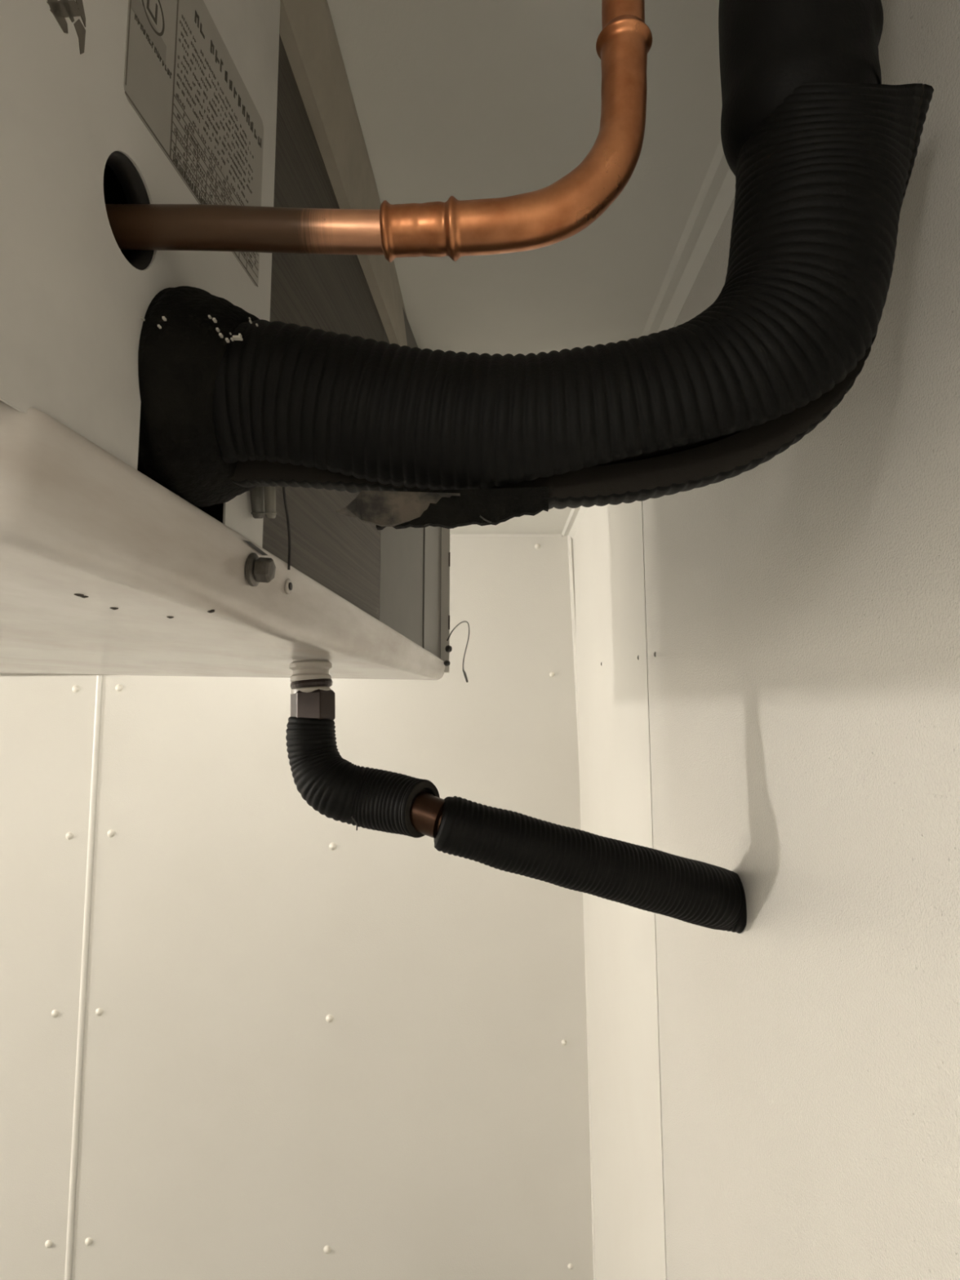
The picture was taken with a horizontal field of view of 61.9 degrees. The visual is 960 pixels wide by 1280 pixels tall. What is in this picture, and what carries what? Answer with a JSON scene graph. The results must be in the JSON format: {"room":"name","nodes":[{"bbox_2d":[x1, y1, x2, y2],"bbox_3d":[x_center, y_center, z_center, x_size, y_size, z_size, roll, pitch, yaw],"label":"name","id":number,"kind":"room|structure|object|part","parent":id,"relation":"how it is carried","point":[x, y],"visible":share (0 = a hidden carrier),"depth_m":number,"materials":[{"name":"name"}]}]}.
{"room":"walk-in cold room","nodes":[
{"label":"walk-in cold room","id":0,"kind":"room"},
{"bbox_2d":[0,534,593,1279],"bbox_3d":[-2.850,0.878,2.530,6.900,2.460,0.087,0,-7,0],"label":"wall","id":1,"kind":"structure","parent":0,"point":[316,1046],"depth_m":2.47,"materials":[{"name":"beige"}]},
{"bbox_2d":[64,675,102,1279],"bbox_3d":[-1.224,1.136,2.459,0.029,2.342,0.006,0,-7,0],"label":"trim","id":2,"kind":"structure","parent":1,"relation":"attached to","point":[70,1229],"depth_m":2.47,"materials":[{"name":"white"}]},
{"bbox_2d":[449,533,561,537],"bbox_3d":[-2.965,-0.344,2.637,6.470,0.008,0.006,0,-7,0],"label":"trim","id":3,"kind":"structure","parent":1,"relation":"attached to","point":[451,535],"depth_m":2.64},
{"bbox_2d":[567,535,595,1279],"bbox_3d":[0.325,0.927,2.476,0.075,2.594,0.022,0,-7,0],"label":"trim","id":4,"kind":"structure","parent":1,"relation":"attached to","point":[570,540],"depth_m":2.55,"materials":[{"name":"white"}]},
{"bbox_2d":[327,0,722,533],"bbox_3d":[-2.850,-0.672,0.272,6.900,0.080,4.980,0,-7,0],"label":"ceiling","id":5,"kind":"structure","parent":0,"point":[463,100],"depth_m":0.90,"materials":[{"name":"white paint"}]},
{"bbox_2d":[0,0,452,679],"bbox_3d":[-0.796,-0.264,0.912,1.405,0.576,1.453,-1,-7,6],"label":"cooler","id":6,"kind":"object","parent":5,"relation":"hanging from","point":[105,569],"depth_m":0.51,"materials":[{"name":"white paint"}]},
{"bbox_3d":[-0.192,-0.351,0.382,0.002,0.516,0.513,-1,-7,6],"label":"panel","id":7,"kind":"part","parent":6,"relation":"part of","materials":[{"name":"white paint"}]},
{"bbox_2d":[173,14,256,267],"bbox_3d":[-0.174,-0.327,0.540,0.001,0.091,0.127,-1,-7,6],"label":"print","id":8,"kind":"object","parent":6,"relation":"attached to","point":[215,144],"depth_m":0.52,"materials":[{"name":"grey paper"}]},
{"bbox_3d":[-0.162,-0.104,0.580,0.011,0.031,0.016,0,-7,0],"label":"plastic cable cap","id":9,"kind":"part","parent":6,"relation":"part of","materials":[{"name":"grey plastic"}]},
{"bbox_3d":[-0.159,-0.108,0.606,0.010,0.032,0.016,0,-7,0],"label":"plastic cable cap","id":10,"kind":"part","parent":6,"relation":"part of","materials":[{"name":"grey plastic"}]},
{"bbox_2d":[282,487,290,569],"bbox_3d":[-0.157,-0.102,0.646,0.002,0.088,0.025,-1,-7,6],"label":"wire","id":11,"kind":"object","parent":6,"relation":"hanging from","point":[283,488],"visible":0.77,"depth_m":0.65,"materials":[{"name":"grey"}]},
{"bbox_2d":[288,582,292,590],"bbox_3d":[-0.155,-0.044,0.654,0.003,0.006,0.006,-1,-7,6],"label":"socket","id":12,"kind":"object","parent":6,"relation":"attached to","point":[290,584],"depth_m":0.65,"materials":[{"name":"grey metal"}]},
{"bbox_2d":[105,0,652,262],"bbox_3d":[-0.071,-0.366,0.451,0.342,0.323,0.032,0,-7,2],"label":"pipe","id":13,"kind":"object","parent":6,"relation":"attached to","point":[455,228],"visible":0.98,"depth_m":0.43,"materials":[{"name":"orange metal"}]},
{"bbox_3d":[-0.750,-0.242,1.285,1.280,0.503,0.321,-1,-7,6],"label":"coil plate","id":14,"kind":"part","parent":6,"relation":"part of","materials":[{"name":"grey metal"}]},
{"bbox_2d":[446,621,469,682],"bbox_3d":[-0.036,0.020,1.575,0.016,0.119,0.176,-2,-7,13],"label":"wire","id":15,"kind":"object","parent":6,"relation":"attached to","point":[464,671],"visible":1,"depth_m":1.59,"materials":[{"name":"grey"}]},
{"bbox_2d":[285,659,746,933],"bbox_3d":[0.058,0.170,0.947,0.569,0.370,0.122,1,-7,-9],"label":"drain pipe","id":16,"kind":"object","parent":6,"relation":"attached to","point":[693,891],"visible":0.99,"depth_m":0.91,"materials":[{"name":"black rubber"}]},
{"bbox_2d":[137,0,933,529],"bbox_3d":[0.030,-0.333,0.514,0.516,0.542,0.140,0,-7,0],"label":"pipe","id":17,"kind":"object","parent":6,"relation":"attached to","point":[820,153],"visible":0.98,"depth_m":0.45,"materials":[{"name":"black plastic"}]},
{"bbox_2d":[573,0,959,1279],"bbox_3d":[0.355,0.589,0.121,0.101,2.460,4.780,0,-7,0],"label":"wall","id":18,"kind":"structure","parent":0,"point":[802,605],"depth_m":0.79,"materials":[{"name":"paint"}]},
{"bbox_2d":[561,138,735,538],"bbox_3d":[0.288,-0.623,0.266,0.041,0.019,4.780,0,-7,0],"label":"trim","id":19,"kind":"structure","parent":18,"relation":"attached to","point":[716,195],"depth_m":1.08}
]}

